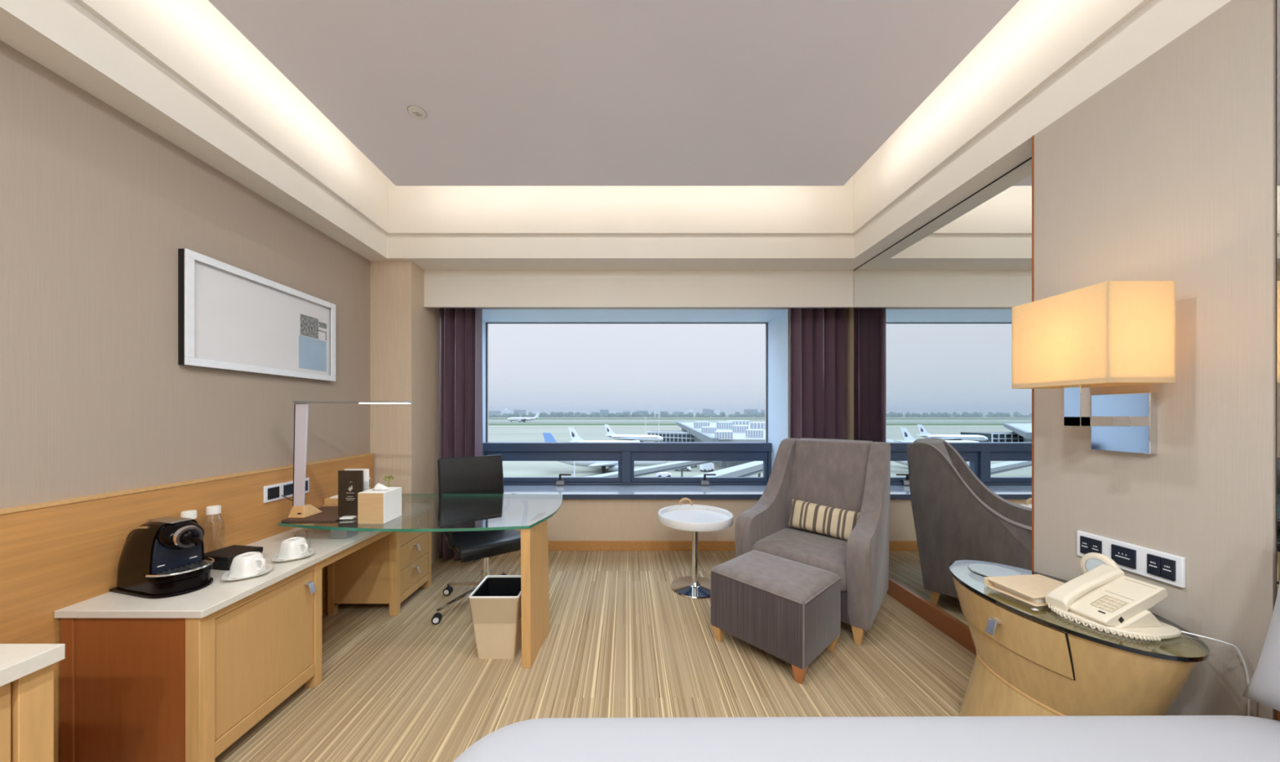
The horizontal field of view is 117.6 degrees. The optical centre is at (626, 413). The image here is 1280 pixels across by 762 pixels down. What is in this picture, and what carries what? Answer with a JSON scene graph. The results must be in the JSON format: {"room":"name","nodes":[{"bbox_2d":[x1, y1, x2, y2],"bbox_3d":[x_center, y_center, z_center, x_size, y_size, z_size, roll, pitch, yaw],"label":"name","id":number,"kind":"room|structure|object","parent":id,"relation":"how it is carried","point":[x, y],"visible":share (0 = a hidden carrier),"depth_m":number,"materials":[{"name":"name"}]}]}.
{"room":"hotel room","nodes":[
{"label":"hotel room","id":0,"kind":"room"},
{"bbox_2d":[0,40,369,508],"bbox_3d":[-2.070,-0.350,0.650,0.100,3.300,6.100,0,0,0],"label":"wall","id":1,"kind":"structure","parent":0,"point":[97,206],"depth_m":1.56,"materials":[{"name":"beige paint"}]},
{"bbox_2d":[0,454,373,761],"bbox_3d":[-1.996,0.807,0.710,0.048,0.985,4.620,0,0,0],"label":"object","id":2,"kind":"structure","parent":1,"relation":"attached to","point":[54,557],"depth_m":1.44,"materials":[{"name":"brown wood"}]},
{"bbox_2d":[0,453,374,514],"bbox_3d":[-1.994,0.310,0.713,0.052,0.010,4.625,0,0,0],"label":"cap","id":3,"kind":"object","parent":2,"relation":"on","point":[20,508],"visible":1,"depth_m":1.59,"materials":[{"name":"brown wood"}]},
{"bbox_2d":[177,248,335,381],"bbox_3d":[-2.002,-0.484,2.195,0.037,0.524,0.900,0,0,0],"label":"framed picture","id":4,"kind":"object","parent":1,"relation":"attached to","point":[230,317],"visible":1,"depth_m":2.05,"materials":[{"name":"silver metal"}]},
{"bbox_2d":[263,477,309,502],"bbox_3d":[-1.964,0.437,2.250,0.016,0.090,0.294,0,0,0],"label":"socket plate","id":5,"kind":"object","parent":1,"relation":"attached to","point":[272,492],"visible":0.72,"depth_m":2.19,"materials":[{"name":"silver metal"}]},
{"bbox_2d":[267,485,279,499],"bbox_3d":[-1.960,0.437,2.152,0.007,0.061,0.067,0,0,0],"label":"socket","id":6,"kind":"object","parent":5,"relation":"attached to","point":[273,491],"depth_m":2.15,"materials":[{"name":"black plastic"}]},
{"bbox_2d":[283,483,293,495],"bbox_3d":[-1.960,0.437,2.250,0.007,0.061,0.067,0,0,0],"label":"socket","id":7,"kind":"object","parent":5,"relation":"attached to","point":[287,487],"depth_m":2.24,"materials":[{"name":"black plastic"}]},
{"bbox_2d":[305,480,307,490],"bbox_3d":[-1.960,0.437,2.348,0.007,0.061,0.067,0,0,0],"label":"socket","id":8,"kind":"object","parent":5,"relation":"attached to","point":[306,481],"depth_m":2.37,"materials":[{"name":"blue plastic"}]},
{"bbox_2d":[562,493,762,498],"bbox_3d":[0.013,0.778,3.656,3.305,0.044,0.012,0,0,0],"label":"trim","id":9,"kind":"structure","parent":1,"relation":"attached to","point":[564,495],"depth_m":3.65,"materials":[{"name":"blue metal"}]},
{"bbox_2d":[369,261,439,563],"bbox_3d":[-1.857,-0.200,3.377,0.325,3.000,0.646,0,0,0],"label":"wall column","id":10,"kind":"structure","parent":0,"point":[404,333],"depth_m":3.05,"materials":[{"name":"beige paint"}]},
{"bbox_2d":[214,550,976,761],"bbox_3d":[-0.010,1.350,0.675,4.220,0.100,6.150,0,0,0],"label":"floor","id":11,"kind":"structure","parent":0,"point":[620,642],"depth_m":1.95,"materials":[{"name":"carpet"}]},
{"bbox_2d":[0,643,65,761],"bbox_3d":[-1.715,0.948,0.529,0.510,0.704,0.959,0,0,0],"label":"base cabinet","id":12,"kind":"object","parent":11,"relation":"on","point":[26,669],"visible":1,"depth_m":0.96,"materials":[{"name":"brown wood"}]},
{"bbox_2d":[60,560,322,761],"bbox_3d":[-1.710,1.001,1.616,0.511,0.598,0.544,0,0,0],"label":"base cabinet","id":13,"kind":"object","parent":11,"relation":"on","point":[132,689],"visible":0.8,"depth_m":1.35,"materials":[{"name":"brown wood"}]},
{"bbox_2d":[53,527,395,617],"bbox_3d":[-1.715,0.714,2.139,0.510,0.075,1.612,0,0,0],"label":"countertop","id":14,"kind":"structure","parent":13,"relation":"on","point":[220,593],"depth_m":1.48,"materials":[{"name":"white stone"}]},
{"bbox_2d":[109,515,214,598],"bbox_3d":[-1.804,0.543,1.524,0.335,0.266,0.184,0,0,14],"label":"coffee machine","id":15,"kind":"object","parent":14,"relation":"on","point":[162,557],"visible":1,"depth_m":1.47,"materials":[{"name":"black plastic"}]},
{"bbox_2d":[141,558,213,582],"bbox_3d":[-1.705,0.606,1.499,0.127,0.024,0.180,0,0,14],"label":"drip tray","id":16,"kind":"object","parent":15,"relation":"on","point":[189,570],"depth_m":1.47,"materials":[{"name":"silver plastic"}]},
{"bbox_2d":[180,509,196,520],"bbox_3d":[-1.925,0.551,1.705,0.072,0.250,0.072,0,0,0],"label":"water bottle","id":17,"kind":"object","parent":14,"relation":"on","point":[192,513],"visible":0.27,"depth_m":1.69,"materials":[{"name":"paint"}]},
{"bbox_2d":[202,504,224,526],"bbox_3d":[-1.912,0.551,1.795,0.072,0.250,0.072,0,0,0],"label":"water bottle","id":18,"kind":"object","parent":14,"relation":"on","point":[211,509],"visible":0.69,"depth_m":1.78,"materials":[{"name":"paint"}]},
{"bbox_2d":[204,544,262,569],"bbox_3d":[-1.790,0.647,1.755,0.168,0.058,0.140,0,0,10],"label":"box","id":19,"kind":"object","parent":14,"relation":"on","point":[224,557],"visible":0.66,"depth_m":1.71,"materials":[{"name":"black plastic"}]},
{"bbox_2d":[221,563,272,580],"bbox_3d":[-1.592,0.668,1.630,0.151,0.016,0.151,0,0,-40],"label":"saucer","id":20,"kind":"object","parent":14,"relation":"on","point":[225,575],"visible":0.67,"depth_m":1.59,"materials":[{"name":"white ceramic"}]},
{"bbox_2d":[228,551,266,577],"bbox_3d":[-1.577,0.629,1.629,0.129,0.082,0.099,0,0,5],"label":"coffee cup","id":21,"kind":"object","parent":20,"relation":"on","point":[252,562],"visible":1,"depth_m":1.60,"materials":[{"name":"white ceramic"}]},
{"bbox_2d":[271,547,314,561],"bbox_3d":[-1.572,0.668,1.830,0.151,0.016,0.151,0,0,-40],"label":"saucer","id":22,"kind":"object","parent":14,"relation":"on","point":[274,557],"visible":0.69,"depth_m":1.79,"materials":[{"name":"white ceramic"}]},
{"bbox_2d":[276,536,309,559],"bbox_3d":[-1.557,0.629,1.827,0.129,0.082,0.099,0,0,10],"label":"coffee cup","id":23,"kind":"object","parent":22,"relation":"on","point":[294,547],"visible":1,"depth_m":1.80,"materials":[{"name":"white ceramic"}]},
{"bbox_2d":[327,523,431,615],"bbox_3d":[-1.690,1.001,2.723,0.480,0.598,0.445,0,0,0],"label":"base cabinet","id":24,"kind":"object","parent":11,"relation":"on","point":[388,569],"visible":0.75,"depth_m":2.51,"materials":[{"name":"brown wood"}]},
{"bbox_2d":[278,493,562,667],"bbox_3d":[-1.122,0.935,2.358,1.415,0.729,0.854,0,0,0],"label":"glass desk","id":25,"kind":"object","parent":11,"relation":"on","point":[417,508],"visible":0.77,"depth_m":2.16,"materials":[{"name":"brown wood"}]},
{"bbox_2d":[280,506,342,521],"bbox_3d":[-1.700,0.566,2.215,0.280,0.010,0.320,0,0,-3],"label":"mat","id":26,"kind":"object","parent":25,"relation":"on","point":[329,513],"visible":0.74,"depth_m":2.11,"materials":[{"name":"brown leather"}]},
{"bbox_2d":[280,400,411,517],"bbox_3d":[-1.586,0.243,2.174,0.785,0.634,0.156,0,0,0],"label":"desk lamp","id":27,"kind":"object","parent":26,"relation":"on","point":[299,509],"visible":0.93,"depth_m":2.12,"materials":[{"name":"silver metal"}]},
{"bbox_2d":[322,494,337,506],"bbox_3d":[-1.745,0.540,2.475,0.230,0.062,0.210,0,0,-2],"label":"box","id":28,"kind":"object","parent":25,"relation":"on","point":[331,500],"visible":0.2,"depth_m":2.37,"materials":[{"name":"brown wood"}]},
{"bbox_2d":[322,504,337,506],"bbox_3d":[-1.745,0.563,2.475,0.230,0.016,0.210,0,0,-2],"label":"tray","id":29,"kind":"object","parent":28,"relation":"on","point":[322,504],"depth_m":2.37,"materials":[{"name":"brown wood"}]},
{"bbox_2d":[337,468,368,519],"bbox_3d":[-1.506,0.437,2.131,0.167,0.268,0.099,0,0,0],"label":"holder","id":30,"kind":"object","parent":25,"relation":"on","point":[351,482],"visible":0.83,"depth_m":2.13,"materials":[{"name":"black paper"}]},
{"bbox_2d":[357,483,401,523],"bbox_3d":[-1.332,0.472,2.099,0.134,0.197,0.165,0,0,0],"label":"tissue box","id":31,"kind":"object","parent":25,"relation":"on","point":[381,504],"visible":1,"depth_m":2.02,"materials":[{"name":"beige wood"}]},
{"bbox_2d":[382,474,393,486],"bbox_3d":[-1.474,0.471,2.399,0.062,0.200,0.062,0,0,0],"label":"potted plant","id":32,"kind":"object","parent":25,"relation":"on","point":[390,476],"visible":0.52,"depth_m":2.40,"materials":[{"name":"green plant"}]},
{"bbox_2d":[431,454,527,624],"bbox_3d":[-0.979,0.811,2.673,0.700,0.977,0.722,0,0,-37],"label":"office chair","id":33,"kind":"object","parent":11,"relation":"on","point":[482,474],"visible":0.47,"depth_m":2.81,"materials":[{"name":"black leather"}]},
{"bbox_2d":[468,574,521,658],"bbox_3d":[-0.695,1.126,2.160,0.268,0.348,0.274,0,0,0],"label":"waste bin","id":34,"kind":"object","parent":11,"relation":"on","point":[495,602],"visible":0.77,"depth_m":2.05,"materials":[{"name":"beige plastic"}]},
{"bbox_2d":[657,497,733,599],"bbox_3d":[0.512,0.991,2.906,0.554,0.618,0.554,0,0,0],"label":"side table","id":35,"kind":"object","parent":11,"relation":"on","point":[695,518],"visible":0.95,"depth_m":2.89,"materials":[{"name":"white paint"}]},
{"bbox_2d":[657,504,733,531],"bbox_3d":[0.512,0.771,2.906,0.554,0.062,0.554,0,0,0],"label":"tray","id":36,"kind":"object","parent":35,"relation":"on","point":[691,517],"depth_m":2.87,"materials":[{"name":"white paint"}]},
{"bbox_2d":[710,549,840,683],"bbox_3d":[0.832,1.081,2.185,0.467,0.437,0.543,0,0,-41],"label":"ottoman","id":37,"kind":"object","parent":11,"relation":"on","point":[789,610],"visible":1,"depth_m":2.02,"materials":[{"name":"grey fabric"}]},
{"bbox_2d":[734,437,890,645],"bbox_3d":[1.313,0.745,2.670,0.803,1.111,0.812,0,0,45],"label":"armchair","id":38,"kind":"object","parent":11,"relation":"on","point":[854,475],"visible":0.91,"depth_m":2.63,"materials":[{"name":"grey fabric"}]},
{"bbox_2d":[751,528,847,591],"bbox_3d":[1.230,0.926,2.587,0.608,0.172,0.573,0,0,45],"label":"seat cushion","id":39,"kind":"object","parent":38,"relation":"on","point":[828,553],"depth_m":2.48,"materials":[{"name":"grey fabric"}]},
{"bbox_2d":[787,497,860,540],"bbox_3d":[1.379,0.740,2.722,0.480,0.223,0.139,0,0,44],"label":"cushion","id":40,"kind":"object","parent":38,"relation":"on","point":[837,522],"visible":0.91,"depth_m":2.67,"materials":[{"name":"fabric"}]},
{"bbox_2d":[453,715,1279,761],"bbox_3d":[0.667,1.017,0.080,2.196,0.566,1.891,0,0,0],"label":"bed","id":41,"kind":"object","parent":11,"relation":"on","point":[1042,738],"visible":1,"depth_m":0.88,"materials":[{"name":"white fabric"}]},
{"bbox_2d":[1242,582,1279,711],"bbox_3d":[1.635,0.500,0.685,0.220,0.446,0.620,0,0,0],"label":"pillow","id":42,"kind":"object","parent":41,"relation":"on","point":[1264,686],"visible":1,"depth_m":0.94,"materials":[{"name":"white fabric"}]},
{"bbox_2d":[949,560,1209,715],"bbox_3d":[1.528,0.979,1.403,0.464,0.642,0.703,0,0,0],"label":"nightstand","id":43,"kind":"object","parent":11,"relation":"on","point":[1030,660],"visible":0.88,"depth_m":1.25,"materials":[{"name":"brown wood"}]},
{"bbox_2d":[968,563,1022,576],"bbox_3d":[1.535,0.656,1.615,0.170,0.005,0.170,0,0,0],"label":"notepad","id":44,"kind":"object","parent":43,"relation":"on","point":[988,570],"visible":0.77,"depth_m":1.62,"materials":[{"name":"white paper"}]},
{"bbox_2d":[983,573,1064,606],"bbox_3d":[1.508,0.641,1.425,0.255,0.035,0.163,0,0,-9],"label":"folder","id":45,"kind":"object","parent":43,"relation":"on","point":[1031,588],"visible":0.8,"depth_m":1.43,"materials":[{"name":"beige leather"}]},
{"bbox_2d":[1044,551,1250,715],"bbox_3d":[1.559,0.889,1.203,0.288,0.811,0.335,0,0,-16],"label":"telephone","id":46,"kind":"object","parent":43,"relation":"on","point":[1103,597],"visible":0.99,"depth_m":1.22,"materials":[{"name":"beige plastic"}]},
{"bbox_2d":[208,0,1019,186],"bbox_3d":[-0.048,-1.575,0.517,3.042,0.050,4.235,0,0,0],"label":"ceiling","id":47,"kind":"structure","parent":0,"point":[511,92],"depth_m":1.80,"materials":[{"name":"paint"}]},
{"bbox_2d":[407,105,426,119],"bbox_3d":[-1.076,-1.545,1.992,0.092,0.010,0.092,0,0,0],"label":"ceiling sensor","id":48,"kind":"object","parent":47,"relation":"attached to","point":[416,112],"visible":1,"depth_m":1.98,"materials":[{"name":"white plastic"}]},
{"bbox_2d":[0,0,1231,270],"bbox_3d":[-0.010,-1.302,0.700,4.020,0.195,6.000,0,0,0],"label":"ceiling","id":49,"kind":"structure","parent":0,"point":[63,37],"depth_m":1.96,"materials":[{"name":"paint"}]},
{"bbox_2d":[439,307,483,562],"bbox_3d":[-1.483,0.049,3.469,0.377,2.478,0.199,0,0,0],"label":"curtain","id":50,"kind":"object","parent":49,"relation":"hanging from","point":[460,329],"visible":0.52,"depth_m":3.45,"materials":[{"name":"purple fabric"}]},
{"bbox_2d":[74,0,1151,234],"bbox_3d":[-0.010,-1.669,0.700,4.020,0.562,6.000,0,0,0],"label":"cove","id":51,"kind":"object","parent":49,"relation":"attached to","point":[1036,40],"visible":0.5,"depth_m":2.28,"materials":[{"name":"paint"}]},
{"bbox_2d":[789,307,846,439],"bbox_3d":[1.717,0.049,3.501,0.496,2.478,0.185,0,0,0],"label":"curtain","id":52,"kind":"object","parent":49,"relation":"hanging from","point":[817,335],"visible":0.46,"depth_m":3.49,"materials":[{"name":"purple fabric"}]},
{"bbox_2d":[482,307,789,540],"bbox_3d":[-0.010,-0.350,4.010,4.220,3.300,0.620,0,0,0],"label":"wall","id":53,"kind":"structure","parent":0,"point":[576,519],"depth_m":3.70,"materials":[{"name":"beige paint"}]},
{"bbox_2d":[482,322,772,484],"bbox_3d":[0.003,-0.125,4.168,3.073,1.760,0.165,0,0,0],"label":"window","id":54,"kind":"structure","parent":53,"relation":"attached to","point":[625,452],"depth_m":4.14,"materials":[{"name":"blue metal"}]},
{"bbox_2d":[520,540,735,550],"bbox_3d":[0.152,1.253,3.693,3.695,0.094,0.014,0,0,0],"label":"baseboard","id":55,"kind":"structure","parent":53,"relation":"attached to","point":[552,544],"depth_m":3.69,"materials":[{"name":"brown wood"}]},
{"bbox_2d":[503,484,766,493],"bbox_3d":[0.013,0.775,3.961,3.305,0.040,0.598,0,0,0],"label":"window sill","id":56,"kind":"structure","parent":53,"relation":"attached to","point":[508,489],"depth_m":3.88,"materials":[{"name":"grey stone"}]},
{"bbox_2d":[482,308,788,469],"bbox_3d":[0.003,-0.125,3.969,3.085,1.760,0.542,0,0,0],"label":"window frame","id":57,"kind":"structure","parent":53,"relation":"attached to","point":[777,319],"depth_m":3.94,"materials":[{"name":"paint"}]},
{"bbox_2d":[845,306,853,439],"bbox_3d":[2.050,-0.350,0.650,0.100,3.300,6.100,0,0,0],"label":"wall","id":58,"kind":"structure","parent":0,"point":[849,311],"depth_m":3.47,"materials":[{"name":"beige paper"}]},
{"bbox_2d":[423,270,853,307],"bbox_3d":[0.102,-1.051,3.258,3.595,0.308,0.034,0,0,0],"label":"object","id":59,"kind":"structure","parent":58,"relation":"attached to","point":[442,288],"depth_m":3.25,"materials":[{"name":"paint"}]},
{"bbox_2d":[886,577,976,654],"bbox_3d":[1.942,1.242,2.473,0.115,0.115,1.545,0,0,0],"label":"baseboard","id":60,"kind":"structure","parent":58,"relation":"attached to","point":[954,628],"depth_m":2.38,"materials":[{"name":"brown wood"}]},
{"bbox_2d":[853,156,1031,626],"bbox_3d":[1.944,-0.010,2.463,0.109,2.390,1.558,0,0,0],"label":"wall mirror","id":61,"kind":"object","parent":58,"relation":"attached to","point":[932,309],"visible":0.43,"depth_m":2.26,"materials":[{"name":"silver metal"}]},
{"bbox_2d":[1031,135,1034,571],"bbox_3d":[1.780,0.048,1.680,0.041,2.505,0.006,0,0,0],"label":"trim","id":62,"kind":"structure","parent":58,"relation":"attached to","point":[1033,136],"depth_m":1.68,"materials":[{"name":"brown wood"}]},
{"bbox_2d":[1034,0,1276,719],"bbox_3d":[1.881,0.048,1.367,0.238,2.505,0.620,0,0,0],"label":"wall panel","id":63,"kind":"object","parent":58,"relation":"attached to","point":[1167,171],"visible":0.75,"depth_m":1.20,"materials":[{"name":"paint"}]},
{"bbox_2d":[1011,280,1175,453],"bbox_3d":[1.626,-0.140,1.350,0.272,0.545,0.300,0,0,0],"label":"wall lamp","id":64,"kind":"object","parent":63,"relation":"attached to","point":[1108,333],"visible":1,"depth_m":1.29,"materials":[{"name":"fabric"}]},
{"bbox_2d":[1076,530,1185,587],"bbox_3d":[1.754,0.500,1.365,0.017,0.096,0.288,0,0,0],"label":"switch plate","id":65,"kind":"object","parent":63,"relation":"attached to","point":[1166,567],"visible":0.9,"depth_m":1.33,"materials":[{"name":"white plastic"}]},
{"bbox_2d":[1276,0,1279,720],"bbox_3d":[1.882,0.048,-0.172,0.234,2.505,2.455,0,0,0],"label":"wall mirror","id":66,"kind":"object","parent":58,"relation":"attached to","point":[1277,1],"visible":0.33,"depth_m":1.05,"materials":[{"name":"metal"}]},
{"label":"outside","id":67,"kind":"structure","parent":0,"visible":0},
{"bbox_2d":[488,414,764,476],"bbox_3d":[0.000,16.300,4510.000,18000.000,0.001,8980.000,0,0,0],"label":"ground","id":68,"kind":"structure","parent":67,"point":[500,428],"depth_m":361.44,"materials":[{"name":"grey concrete"}]},
{"bbox_2d":[488,410,501,414],"bbox_3d":[-950.648,-3.486,2789.906,74.785,39.572,54.408,0,0,0],"label":"building","id":69,"kind":"structure","parent":68,"relation":"on","point":[495,412],"depth_m":2762.89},
{"bbox_2d":[501,408,511,414],"bbox_3d":[-784.781,-9.284,2523.863,44.326,51.169,58.532,0,0,0],"label":"building","id":70,"kind":"structure","parent":68,"relation":"on","point":[505,410],"depth_m":2494.84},
{"bbox_2d":[513,409,525,416],"bbox_3d":[-723.974,-6.484,2628.389,70.514,45.568,41.450,0,0,0],"label":"building","id":71,"kind":"structure","parent":68,"relation":"on","point":[520,412],"depth_m":2607.56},
{"bbox_2d":[507,412,539,422],"bbox_3d":[-212.522,6.095,800.042,64.960,20.411,58.811,0,0,-5],"label":"airliner","id":72,"kind":"object","parent":68,"relation":"on","point":[519,419],"visible":1,"depth_m":797.40,"materials":[{"name":"white metal"}]},
{"bbox_2d":[568,426,639,441],"bbox_3d":[-8.846,11.038,168.026,33.495,10.524,30.324,0,0,6],"label":"airliner","id":73,"kind":"object","parent":68,"relation":"on","point":[575,437],"visible":0.26,"depth_m":169.07,"materials":[{"name":"white metal"}]},
{"bbox_2d":[600,409,608,416],"bbox_3d":[-145.075,-6.582,2524.175,57.092,45.765,28.512,0,0,0],"label":"building","id":74,"kind":"structure","parent":68,"relation":"on","point":[602,411],"depth_m":2510.12,"materials":[{"name":"grey concrete"}]},
{"bbox_2d":[542,432,667,473],"bbox_3d":[-5.761,10.719,109.973,35.525,11.162,32.162,0,0,-6],"label":"airliner","id":75,"kind":"object","parent":68,"relation":"on","point":[613,464],"visible":0.37,"depth_m":107.97,"materials":[{"name":"white metal"}]},
{"bbox_2d":[488,411,764,417],"bbox_3d":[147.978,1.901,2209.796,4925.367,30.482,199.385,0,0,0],"label":"trees","id":76,"kind":"object","parent":68,"relation":"on","point":[553,414],"visible":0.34,"depth_m":2163.59,"materials":[{"name":"green plant"}]},
{"bbox_2d":[604,424,663,441],"bbox_3d":[3.760,11.038,215.060,33.495,10.524,30.324,0,0,14],"label":"airliner","id":77,"kind":"object","parent":68,"relation":"on","point":[641,437],"visible":0.86,"depth_m":213.28,"materials":[{"name":"white metal"}]},
{"bbox_2d":[635,410,648,415],"bbox_3d":[93.842,-2.020,2378.128,72.957,36.641,41.930,0,0,0],"label":"building","id":78,"kind":"structure","parent":68,"relation":"on","point":[638,411],"depth_m":2356.89,"materials":[{"name":"grey concrete"}]},
{"bbox_2d":[586,460,728,476],"bbox_3d":[10.350,13.500,85.000,44.638,5.600,51.491,0,0,0],"label":"bridge","id":79,"kind":"structure","parent":68,"relation":"on","point":[646,470],"depth_m":80.12,"materials":[{"name":"white metal"}]},
{"bbox_2d":[654,406,660,415],"bbox_3d":[197.593,-15.194,2497.313,32.707,62.988,56.795,0,0,0],"label":"building","id":80,"kind":"structure","parent":68,"relation":"on","point":[657,411],"depth_m":2468.79,"materials":[{"name":"grey concrete"}]},
{"bbox_2d":[656,471,671,476],"bbox_3d":[9.599,15.650,99.611,3.800,1.300,1.640,0,0,-8],"label":"vehicle","id":81,"kind":"object","parent":68,"relation":"on","point":[660,473],"visible":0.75,"depth_m":98.96},
{"bbox_2d":[672,411,680,414],"bbox_3d":[361.607,-0.128,2785.288,55.177,32.856,39.751,0,0,0],"label":"building","id":82,"kind":"structure","parent":68,"relation":"on","point":[673,412],"depth_m":2765.59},
{"bbox_2d":[675,466,691,471],"bbox_3d":[16.096,15.400,112.063,5.000,1.800,2.440,0,0,10],"label":"vehicle","id":83,"kind":"object","parent":68,"relation":"on","point":[687,468],"visible":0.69,"depth_m":110.77},
{"bbox_2d":[687,408,694,416],"bbox_3d":[397.857,-5.940,2398.507,36.920,44.480,49.660,0,0,0],"label":"building","id":84,"kind":"structure","parent":68,"relation":"on","point":[690,410],"depth_m":2373.63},
{"bbox_2d":[645,420,764,467],"bbox_3d":[120.789,10.017,231.000,218.421,12.565,240.000,0,0,0],"label":"terminal","id":85,"kind":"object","parent":68,"relation":"on","point":[727,430],"visible":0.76,"depth_m":168.13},
{"bbox_2d":[702,408,709,413],"bbox_3d":[515.538,-8.605,2513.859,39.672,49.810,31.140,0,0,0],"label":"building","id":86,"kind":"structure","parent":68,"relation":"on","point":[704,411],"depth_m":2498.50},
{"bbox_2d":[699,462,714,471],"bbox_3d":[22.941,15.000,110.679,3.600,2.600,2.240,0,0,-15],"label":"vehicle","id":87,"kind":"object","parent":68,"relation":"on","point":[708,466],"visible":0.92,"depth_m":109.75},
{"bbox_2d":[709,408,714,416],"bbox_3d":[559.301,-7.147,2629.136,52.968,46.893,54.834,0,0,0],"label":"building","id":88,"kind":"structure","parent":68,"relation":"on","point":[711,411],"depth_m":2601.84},
{"bbox_2d":[714,409,719,414],"bbox_3d":[649.451,-6.142,2786.694,35.199,44.883,25.580,0,0,0],"label":"building","id":89,"kind":"structure","parent":68,"relation":"on","point":[717,411],"depth_m":2773.70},
{"bbox_2d":[692,460,763,476],"bbox_3d":[19.900,13.350,73.200,31.997,5.900,38.350,0,0,0],"label":"bridge","id":90,"kind":"structure","parent":68,"relation":"on","point":[749,468],"depth_m":74.37,"materials":[{"name":"white metal"}]},
{"bbox_2d":[743,408,751,413],"bbox_3d":[737.394,-6.567,2362.418,33.813,45.735,37.907,0,0,0],"label":"building","id":91,"kind":"structure","parent":68,"relation":"on","point":[745,411],"depth_m":2343.69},
{"bbox_2d":[751,408,757,416],"bbox_3d":[802.316,-7.733,2504.486,69.547,48.066,59.317,0,0,0],"label":"building","id":92,"kind":"structure","parent":68,"relation":"on","point":[753,411],"depth_m":2474.82,"materials":[{"name":"grey concrete"}]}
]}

